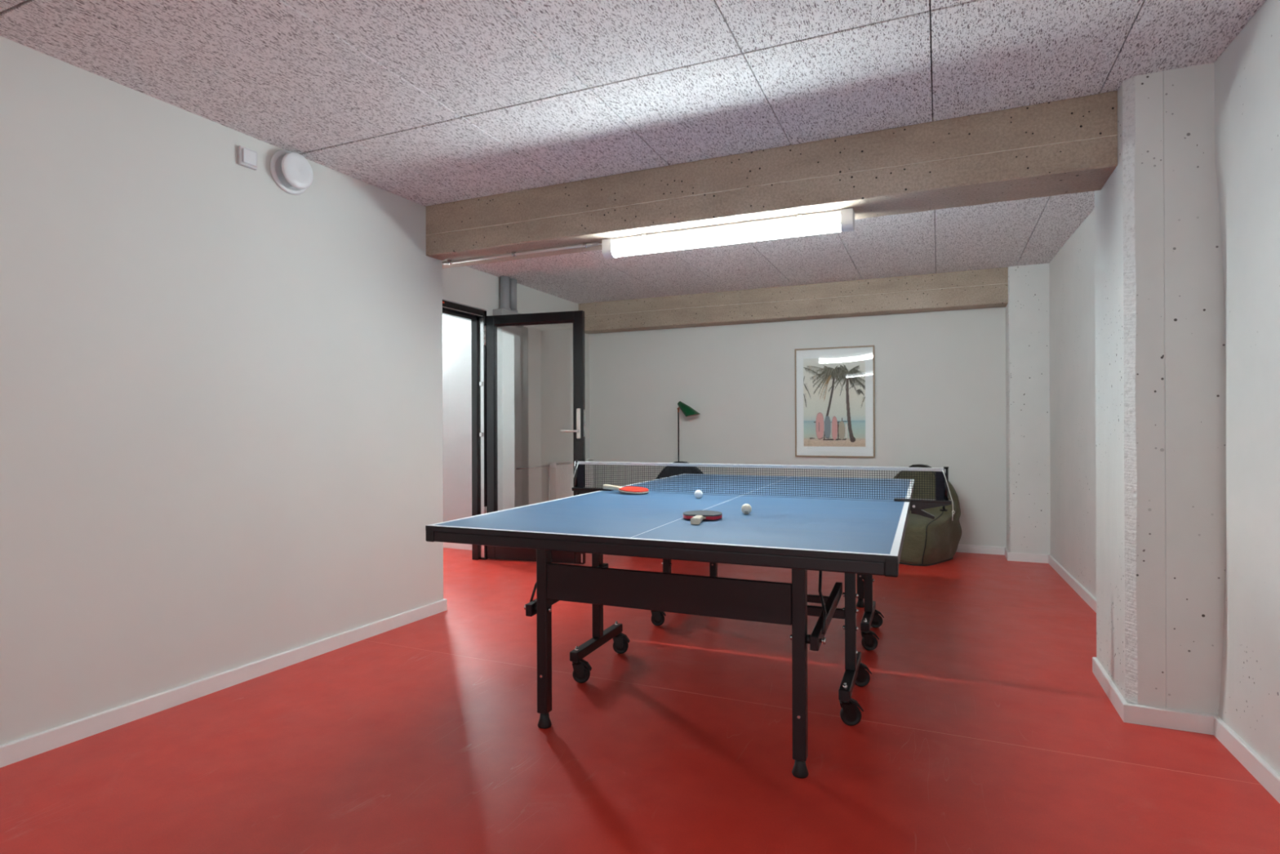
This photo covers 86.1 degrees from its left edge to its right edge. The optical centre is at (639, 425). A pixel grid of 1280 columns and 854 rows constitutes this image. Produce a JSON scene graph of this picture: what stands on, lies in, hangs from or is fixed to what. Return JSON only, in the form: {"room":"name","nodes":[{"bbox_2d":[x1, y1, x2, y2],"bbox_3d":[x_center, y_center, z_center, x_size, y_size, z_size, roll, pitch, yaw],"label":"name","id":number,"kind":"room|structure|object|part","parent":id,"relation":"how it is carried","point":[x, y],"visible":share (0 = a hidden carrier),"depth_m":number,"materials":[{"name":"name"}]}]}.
{"room":"table tennis room","nodes":[
{"label":"table tennis room","id":0,"kind":"room"},
{"bbox_2d":[0,35,443,745],"bbox_3d":[-2.859,-0.091,1.192,0.728,2.404,6.695,0,0,24],"label":"wall","id":1,"kind":"structure","parent":0,"point":[221,385],"depth_m":2.77,"materials":[{"name":"paint"}]},
{"bbox_2d":[0,598,447,767],"bbox_3d":[-2.844,1.078,1.194,0.743,0.067,6.711,0,0,24],"label":"baseboard","id":2,"kind":"structure","parent":1,"relation":"attached to","point":[15,751],"depth_m":2.77,"materials":[{"name":"white paint"}]},
{"bbox_2d":[237,145,257,170],"bbox_3d":[-1.714,-1.172,2.998,0.026,0.080,0.080,0,0,26],"label":"sensor box","id":3,"kind":"object","parent":1,"relation":"attached to","point":[246,157],"visible":1,"depth_m":2.98,"materials":[{"name":"white plastic"}]},
{"bbox_2d":[270,150,313,195],"bbox_3d":[-1.603,-1.179,3.177,0.068,0.200,0.200,0,0,26],"label":"valve","id":4,"kind":"object","parent":1,"relation":"attached to","point":[292,173],"visible":1,"depth_m":3.15,"materials":[{"name":"white plastic"}]},
{"bbox_2d":[442,314,471,521],"bbox_3d":[-2.039,-0.089,6.424,1.720,2.404,0.100,0,0,24],"label":"wall","id":5,"kind":"structure","parent":0,"point":[456,332],"depth_m":6.20,"materials":[{"name":"grey paint"}]},
{"bbox_2d":[443,542,471,550],"bbox_3d":[-2.016,1.080,6.352,1.610,0.066,0.015,0,0,24],"label":"baseboard","id":6,"kind":"structure","parent":5,"relation":"attached to","point":[451,545],"depth_m":6.18,"materials":[{"name":"white paint"}]},
{"bbox_2d":[442,266,589,506],"bbox_3d":[-1.253,-0.093,5.925,0.120,2.404,3.265,0,0,24],"label":"wall","id":7,"kind":"structure","parent":0,"point":[547,350],"depth_m":6.49,"materials":[{"name":"paint"}]},
{"bbox_2d":[493,275,523,327],"bbox_3d":[-1.138,-1.073,5.923,0.100,0.404,0.325,0,0,24],"label":"pipes","id":8,"kind":"object","parent":7,"relation":"attached to","point":[508,287],"visible":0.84,"depth_m":5.85,"materials":[{"name":"grey metal"}]},
{"bbox_2d":[497,326,521,511],"bbox_3d":[-1.139,0.121,5.927,0.084,1.975,0.290,0,0,24],"label":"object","id":9,"kind":"structure","parent":7,"relation":"attached to","point":[508,338],"depth_m":5.87,"materials":[{"name":"white glass"}]},
{"bbox_2d":[442,297,586,564],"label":"door","id":10,"kind":"structure","parent":7,"relation":"in","point":[483,327],"depth_m":5.67,"materials":[{"name":"black metal"}]},
{"bbox_3d":[-1.532,0.077,5.272,0.134,2.065,0.995,0,0,24],"label":"frame","id":11,"kind":"part","parent":10,"relation":"part of","materials":[{"name":"black metal"}]},
{"bbox_3d":[-0.554,-0.003,5.429,0.142,0.106,0.057,0,0,17],"label":"lever handle","id":12,"kind":"part","parent":10,"relation":"part of","materials":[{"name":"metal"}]},
{"bbox_3d":[-0.488,-0.019,5.442,0.034,0.240,0.009,0,0,17],"label":"handle plate","id":13,"kind":"part","parent":10,"relation":"part of","materials":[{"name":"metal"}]},
{"bbox_3d":[-0.438,-0.022,5.455,0.014,0.215,0.029,0,0,17],"label":"lock plate","id":14,"kind":"part","parent":10,"relation":"part of","materials":[{"name":"metal"}]},
{"bbox_2d":[515,458,594,500],"bbox_3d":[-0.798,0.727,6.604,0.162,0.762,1.404,0,0,24],"label":"radiator","id":15,"kind":"object","parent":7,"relation":"attached to","point":[560,476],"visible":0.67,"depth_m":6.62,"materials":[{"name":"white metal"}]},
{"bbox_3d":[-0.815,0.373,6.454,0.062,0.048,0.048,0,0,38],"label":"thermostat knob","id":16,"kind":"part","parent":15,"relation":"part of","materials":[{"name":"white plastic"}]},
{"bbox_3d":[-0.682,0.663,6.890,0.048,0.590,0.780,0,0,24],"label":"panel","id":17,"kind":"part","parent":15,"relation":"part of","materials":[{"name":"white metal"}]},
{"bbox_2d":[555,458,593,462],"bbox_3d":[-0.676,0.350,6.887,0.073,0.008,0.780,0,0,24],"label":"grille","id":18,"kind":"object","parent":15,"relation":"attached to","point":[588,460],"depth_m":6.81,"materials":[{"name":"white metal"}]},
{"bbox_3d":[-0.652,0.658,6.877,0.018,0.560,0.780,0,0,24],"label":"panel","id":19,"kind":"part","parent":15,"relation":"part of","materials":[{"name":"white metal"}]},
{"bbox_2d":[0,0,1266,303],"bbox_3d":[-1.185,-1.353,2.296,6.800,0.150,10.460,0,0,24],"label":"ceiling","id":20,"kind":"structure","parent":0,"point":[425,103],"depth_m":2.54,"materials":[{"name":"grey"}]},
{"bbox_3d":[-2.161,-1.289,1.731,0.519,0.026,0.853,0,0,24],"label":"panel","id":21,"kind":"part","parent":20,"relation":"part of","materials":[{"name":"grey wood"}]},
{"bbox_3d":[-1.757,-1.290,2.657,0.519,0.026,1.148,0,0,24],"label":"panel","id":22,"kind":"part","parent":20,"relation":"part of","materials":[{"name":"grey wood"}]},
{"bbox_3d":[-1.244,-1.291,2.433,0.592,0.026,1.148,0,0,24],"label":"panel","id":23,"kind":"part","parent":20,"relation":"part of","materials":[{"name":"grey wood"}]},
{"bbox_3d":[-1.355,-1.290,3.576,0.519,0.026,0.839,0,0,24],"label":"panel","id":24,"kind":"part","parent":20,"relation":"part of","materials":[{"name":"grey wood"}]},
{"bbox_3d":[-0.697,-1.294,2.194,0.592,0.026,1.148,0,0,24],"label":"panel","id":25,"kind":"part","parent":20,"relation":"part of","materials":[{"name":"grey wood"}]},
{"bbox_3d":[-0.842,-1.292,3.352,0.592,0.026,0.839,0,0,24],"label":"panel","id":26,"kind":"part","parent":20,"relation":"part of","materials":[{"name":"grey wood"}]},
{"bbox_3d":[-1.052,-1.290,5.702,0.472,0.026,1.206,0,0,24],"label":"panel","id":27,"kind":"part","parent":20,"relation":"part of","materials":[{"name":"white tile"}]},
{"bbox_3d":[-0.295,-1.295,3.113,0.592,0.026,0.839,0,0,24],"label":"panel","id":28,"kind":"part","parent":20,"relation":"part of","materials":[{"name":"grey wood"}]},
{"bbox_3d":[-0.627,-1.290,6.673,0.472,0.026,0.906,0,0,24],"label":"panel","id":29,"kind":"part","parent":20,"relation":"part of","materials":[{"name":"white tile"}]},
{"bbox_3d":[-0.560,-1.292,5.487,0.592,0.026,1.206,0,0,24],"label":"panel","id":30,"kind":"part","parent":20,"relation":"part of","materials":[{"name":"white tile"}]},
{"bbox_3d":[-0.151,-1.296,1.955,0.592,0.026,1.148,0,0,24],"label":"panel","id":31,"kind":"part","parent":20,"relation":"part of","materials":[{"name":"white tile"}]},
{"bbox_3d":[-0.136,-1.292,6.459,0.592,0.026,0.906,0,0,24],"label":"panel","id":32,"kind":"part","parent":20,"relation":"part of","materials":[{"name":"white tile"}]},
{"bbox_3d":[-0.013,-1.294,5.248,0.592,0.026,1.206,0,0,24],"label":"panel","id":33,"kind":"part","parent":20,"relation":"part of","materials":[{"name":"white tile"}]},
{"bbox_3d":[0.411,-1.295,6.220,0.592,0.026,0.906,0,0,24],"label":"panel","id":34,"kind":"part","parent":20,"relation":"part of","materials":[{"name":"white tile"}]},
{"bbox_3d":[0.251,-1.298,2.874,0.592,0.026,0.839,0,0,24],"label":"panel","id":35,"kind":"part","parent":20,"relation":"part of","materials":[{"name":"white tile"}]},
{"bbox_3d":[0.533,-1.296,5.010,0.592,0.026,1.206,0,0,24],"label":"panel","id":36,"kind":"part","parent":20,"relation":"part of","materials":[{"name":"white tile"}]},
{"bbox_3d":[0.958,-1.297,5.981,0.592,0.026,0.906,0,0,24],"label":"panel","id":37,"kind":"part","parent":20,"relation":"part of","materials":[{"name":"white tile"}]},
{"bbox_2d":[425,90,1117,268],"bbox_3d":[0.005,-1.149,3.614,4.144,0.306,0.313,0,0,24],"label":"concrete beam","id":38,"kind":"structure","parent":20,"relation":"attached to","point":[1067,146],"depth_m":3.12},
{"bbox_2d":[442,242,601,264],"bbox_3d":[-0.666,-0.975,3.891,1.131,0.036,0.036,0,0,24],"label":"conduit","id":39,"kind":"object","parent":38,"relation":"attached to","point":[584,245],"visible":0.97,"depth_m":3.88,"materials":[{"name":"beige plastic"}]},
{"bbox_2d":[601,208,854,258],"bbox_3d":[0.403,-0.950,3.435,1.285,0.094,0.090,0,0,24],"label":"lamp","id":40,"kind":"object","parent":38,"relation":"attached to","point":[610,250],"visible":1,"depth_m":3.39,"materials":[{"name":"white plastic"}]},
{"bbox_2d":[578,266,1008,333],"bbox_3d":[1.217,-1.149,6.472,3.977,0.310,0.203,0,0,24],"label":"concrete beam","id":41,"kind":"structure","parent":20,"relation":"attached to","point":[988,287],"depth_m":6.23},
{"bbox_3d":[1.080,-1.298,4.771,0.592,0.026,1.206,0,0,24],"label":"panel","id":42,"kind":"part","parent":20,"relation":"part of","materials":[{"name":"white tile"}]},
{"bbox_3d":[1.504,-1.299,5.742,0.592,0.026,0.906,0,0,24],"label":"panel","id":43,"kind":"part","parent":20,"relation":"part of","materials":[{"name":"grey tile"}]},
{"bbox_3d":[0.396,-1.298,1.716,0.592,0.026,1.148,0,0,24],"label":"panel","id":44,"kind":"part","parent":20,"relation":"part of","materials":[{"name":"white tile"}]},
{"bbox_3d":[0.798,-1.299,2.635,0.592,0.026,0.839,0,0,24],"label":"panel","id":45,"kind":"part","parent":20,"relation":"part of","materials":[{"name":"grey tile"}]},
{"bbox_3d":[1.626,-1.300,4.532,0.592,0.026,1.206,0,0,24],"label":"panel","id":46,"kind":"part","parent":20,"relation":"part of","materials":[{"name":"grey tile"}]},
{"bbox_3d":[2.051,-1.302,5.503,0.592,0.026,0.906,0,0,24],"label":"panel","id":47,"kind":"part","parent":20,"relation":"part of","materials":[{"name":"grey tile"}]},
{"bbox_3d":[0.943,-1.301,1.477,0.592,0.026,1.148,0,0,24],"label":"panel","id":48,"kind":"part","parent":20,"relation":"part of","materials":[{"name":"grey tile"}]},
{"bbox_3d":[2.597,-1.304,5.264,0.592,0.026,0.906,0,0,24],"label":"panel","id":49,"kind":"part","parent":20,"relation":"part of","materials":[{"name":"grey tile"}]},
{"bbox_3d":[2.173,-1.303,4.293,0.592,0.026,1.206,0,0,24],"label":"panel","id":50,"kind":"part","parent":20,"relation":"part of","materials":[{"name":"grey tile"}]},
{"bbox_3d":[1.344,-1.301,2.397,0.592,0.026,0.839,0,0,24],"label":"panel","id":51,"kind":"part","parent":20,"relation":"part of","materials":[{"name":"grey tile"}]},
{"bbox_3d":[3.006,-1.305,5.086,0.290,0.026,0.906,0,0,24],"label":"panel","id":52,"kind":"part","parent":20,"relation":"part of","materials":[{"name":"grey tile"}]},
{"bbox_3d":[2.609,-1.305,4.103,0.350,0.026,1.206,0,0,24],"label":"panel","id":53,"kind":"part","parent":20,"relation":"part of","materials":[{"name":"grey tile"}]},
{"bbox_3d":[1.821,-1.304,2.188,0.440,0.026,0.839,0,0,24],"label":"panel","id":54,"kind":"part","parent":20,"relation":"part of","materials":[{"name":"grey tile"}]},
{"bbox_2d":[0,547,1279,853],"bbox_3d":[-1.176,1.166,2.293,6.800,0.120,10.460,0,0,24],"label":"floor","id":55,"kind":"structure","parent":0,"point":[987,725],"depth_m":2.32,"materials":[{"name":"red"}]},
{"bbox_2d":[425,473,914,777],"bbox_3d":[0.494,0.721,3.342,1.532,0.760,2.747,0,0,23],"label":"table","id":56,"kind":"object","parent":55,"relation":"on","point":[864,538],"visible":0.99,"depth_m":2.37,"materials":[{"name":"blue paint"}]},
{"bbox_3d":[-0.376,0.532,2.617,0.026,0.259,0.130,0,0,33],"label":"latch rod","id":57,"kind":"part","parent":56,"relation":"part of","materials":[{"name":"black metal"}]},
{"bbox_3d":[-0.352,0.720,2.519,0.042,0.663,0.042,0,0,23],"label":"leg","id":58,"kind":"part","parent":56,"relation":"part of","materials":[{"name":"black metal"}]},
{"bbox_3d":[-0.194,0.676,3.137,0.040,0.577,0.040,0,0,23],"label":"wheel post","id":59,"kind":"part","parent":56,"relation":"part of","materials":[{"name":"black metal"}]},
{"bbox_2d":[602,484,648,494],"bbox_3d":[-0.063,0.321,3.507,0.146,0.040,0.243,0,0,-44],"label":"bat","id":60,"kind":"object","parent":56,"relation":"on","point":[628,490],"visible":1,"depth_m":3.46,"materials":[{"name":"red rubber"}]},
{"bbox_3d":[-0.139,0.317,3.529,0.102,0.023,0.034,5,5,27],"label":"handle","id":61,"kind":"part","parent":60,"relation":"part of","materials":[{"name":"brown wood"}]},
{"bbox_3d":[-0.031,0.327,3.475,0.153,0.006,0.144,5,5,27],"label":"blade","id":62,"kind":"part","parent":60,"relation":"part of","materials":[{"name":"red rubber"}]},
{"bbox_3d":[-0.028,0.378,2.095,1.474,0.036,0.032,0,0,23],"label":"rail","id":63,"kind":"part","parent":56,"relation":"part of","materials":[{"name":"black metal"}]},
{"bbox_3d":[0.157,0.676,3.976,0.040,0.577,0.040,0,0,23],"label":"wheel post","id":64,"kind":"part","parent":56,"relation":"part of","materials":[{"name":"black metal"}]},
{"bbox_3d":[0.071,0.564,2.330,0.886,0.131,0.012,0,0,23],"label":"apron panel","id":65,"kind":"part","parent":56,"relation":"part of","materials":[{"name":"black metal"}]},
{"bbox_2d":[693,489,702,497],"bbox_3d":[0.275,0.321,3.225,0.040,0.040,0.040,0,0,24],"label":"ball","id":66,"kind":"object","parent":56,"relation":"on","point":[698,493],"visible":1,"depth_m":3.21,"materials":[{"name":"white plastic"}]},
{"bbox_2d":[682,510,722,524],"bbox_3d":[0.219,0.328,2.477,0.144,0.023,0.249,0,0,14],"label":"bat","id":67,"kind":"object","parent":56,"relation":"on","point":[696,517],"visible":1,"depth_m":2.47,"materials":[{"name":"rubber"}]},
{"bbox_3d":[0.202,0.328,2.405,0.034,0.023,0.102,0,0,14],"label":"handle","id":68,"kind":"part","parent":67,"relation":"part of","materials":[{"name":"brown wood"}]},
{"bbox_3d":[0.231,0.328,2.523,0.144,0.006,0.153,0,0,14],"label":"blade","id":69,"kind":"part","parent":67,"relation":"part of","materials":[{"name":"red rubber"}]},
{"bbox_3d":[0.484,0.718,4.523,0.042,0.663,0.042,0,0,23],"label":"leg","id":70,"kind":"part","parent":56,"relation":"part of","materials":[{"name":"black metal"}]},
{"bbox_2d":[741,503,751,514],"bbox_3d":[0.410,0.320,2.642,0.040,0.040,0.040,0,0,24],"label":"ball","id":71,"kind":"object","parent":56,"relation":"on","point":[746,508],"visible":1,"depth_m":2.63,"materials":[{"name":"white plastic"}]},
{"bbox_2d":[569,460,955,520],"bbox_3d":[0.502,0.299,3.357,1.892,0.233,0.047,0,0,23],"label":"net","id":72,"kind":"object","parent":56,"relation":"attached to","point":[941,478],"visible":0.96,"depth_m":3.27,"materials":[{"name":"black fabric"}]},
{"bbox_3d":[-0.344,0.271,3.714,0.028,0.170,0.028,0,0,23],"label":"post","id":73,"kind":"part","parent":72,"relation":"part of","materials":[{"name":"black metal"}]},
{"bbox_3d":[1.257,0.386,3.045,0.096,0.050,0.028,0,0,23],"label":"jaw lever","id":74,"kind":"part","parent":72,"relation":"part of","materials":[{"name":"black metal"}]},
{"bbox_3d":[1.345,0.264,3.008,0.028,0.170,0.028,0,0,23],"label":"post","id":75,"kind":"part","parent":72,"relation":"part of","materials":[{"name":"black metal"}]},
{"bbox_3d":[1.346,0.302,2.990,0.008,0.220,0.055,0,0,-45],"label":"tension cord","id":76,"kind":"part","parent":72,"relation":"part of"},
{"bbox_3d":[0.504,0.716,2.162,0.042,0.663,0.042,0,0,23],"label":"leg","id":77,"kind":"part","parent":56,"relation":"part of","materials":[{"name":"black metal"}]},
{"bbox_3d":[0.589,0.527,2.213,0.026,0.259,0.131,0,0,12],"label":"latch rod","id":78,"kind":"part","parent":56,"relation":"part of","materials":[{"name":"black metal"}]},
{"bbox_3d":[0.832,0.672,2.708,0.040,0.577,0.040,0,0,23],"label":"wheel post","id":79,"kind":"part","parent":56,"relation":"part of","materials":[{"name":"black metal"}]},
{"bbox_3d":[1.341,0.715,4.165,0.042,0.663,0.042,0,0,23],"label":"leg","id":80,"kind":"part","parent":56,"relation":"part of","materials":[{"name":"black metal"}]},
{"bbox_3d":[1.183,0.672,3.548,0.040,0.577,0.040,0,0,23],"label":"wheel post","id":81,"kind":"part","parent":56,"relation":"part of","materials":[{"name":"black metal"}]},
{"bbox_3d":[0.912,0.375,2.407,0.032,0.036,1.332,0,0,23],"label":"rail","id":82,"kind":"part","parent":56,"relation":"part of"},
{"bbox_2d":[656,461,702,478],"bbox_3d":[0.299,0.720,6.331,0.671,0.768,0.720,0,0,30],"label":"bean bag chair","id":83,"kind":"object","parent":55,"relation":"on","point":[670,467],"visible":0.08,"depth_m":6.44,"materials":[{"name":"black fabric"}]},
{"bbox_2d":[676,400,699,461],"bbox_3d":[0.437,0.428,6.816,0.347,1.351,0.236,0,0,24],"label":"floor lamp","id":84,"kind":"object","parent":55,"relation":"on","point":[687,411],"visible":0.61,"depth_m":6.79,"materials":[{"name":"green metal"}]},
{"bbox_3d":[0.481,-0.168,6.785,0.237,0.159,0.146,0,0,24],"label":"lamp shade","id":85,"kind":"part","parent":84,"relation":"part of","materials":[{"name":"green metal"}]},
{"bbox_2d":[893,464,961,565],"bbox_3d":[2.248,0.712,5.715,0.713,0.768,0.668,0,0,-41],"label":"bean bag chair","id":86,"kind":"object","parent":55,"relation":"on","point":[927,541],"visible":0.43,"depth_m":5.45,"materials":[{"name":"green fabric"}]},
{"bbox_3d":[2.242,1.090,5.706,0.603,0.012,0.561,0,0,-41],"label":"panel","id":87,"kind":"part","parent":86,"relation":"part of","materials":[{"name":"green fabric"}]},
{"bbox_2d":[1005,263,1050,554],"bbox_3d":[3.371,-0.106,5.571,0.683,2.394,0.310,0,0,24],"label":"pillar","id":88,"kind":"structure","parent":55,"relation":"on","point":[1028,467],"depth_m":5.51,"materials":[{"name":"paint"}]},
{"bbox_2d":[589,306,1006,546],"bbox_3d":[1.654,-0.103,6.545,4.910,2.404,0.200,0,0,24],"label":"wall","id":89,"kind":"structure","parent":0,"point":[940,375],"depth_m":6.53,"materials":[{"name":"paint"}]},
{"bbox_2d":[794,345,875,457],"bbox_3d":[1.800,-0.219,6.357,0.717,1.019,0.026,0,0,24],"label":"framed picture","id":90,"kind":"object","parent":89,"relation":"attached to","point":[835,386],"visible":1,"depth_m":6.35,"materials":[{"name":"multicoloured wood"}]},
{"bbox_2d":[803,355,865,446],"bbox_3d":[1.799,-0.221,6.358,0.556,0.825,0.001,0,0,24],"label":"print","id":91,"kind":"object","parent":90,"relation":"attached to","point":[834,388],"depth_m":6.36},
{"bbox_2d":[955,543,1096,612],"bbox_3d":[0.858,1.067,5.170,4.344,0.067,2.960,0,0,24],"label":"baseboard","id":92,"kind":"structure","parent":89,"relation":"attached to","point":[1088,597],"depth_m":5.47,"materials":[{"name":"white paint"}]},
{"bbox_2d":[1094,62,1226,715],"bbox_3d":[2.171,-0.104,2.677,0.565,2.394,0.545,0,0,24],"label":"pillar","id":93,"kind":"structure","parent":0,"point":[1160,313],"depth_m":2.50,"materials":[{"name":"paint"}]},
{"bbox_2d":[1092,657,1213,734],"bbox_3d":[2.023,1.061,2.737,0.268,0.067,0.565,0,0,24],"label":"baseboard","id":94,"kind":"structure","parent":93,"relation":"attached to","point":[1188,721],"depth_m":2.50,"materials":[{"name":"white paint"}]},
{"bbox_2d":[1048,0,1279,774],"bbox_3d":[1.625,-0.098,1.042,0.555,2.384,10.010,0,0,24],"label":"wall","id":95,"kind":"structure","parent":0,"point":[1246,74],"depth_m":2.24,"materials":[{"name":"paint"}]},
{"bbox_2d":[1213,714,1279,803],"bbox_3d":[0.839,1.063,-0.557,0.015,0.067,6.453,0,0,22],"label":"baseboard","id":96,"kind":"structure","parent":95,"relation":"attached to","point":[1253,762],"depth_m":2.17,"materials":[{"name":"white paint"}]}
]}

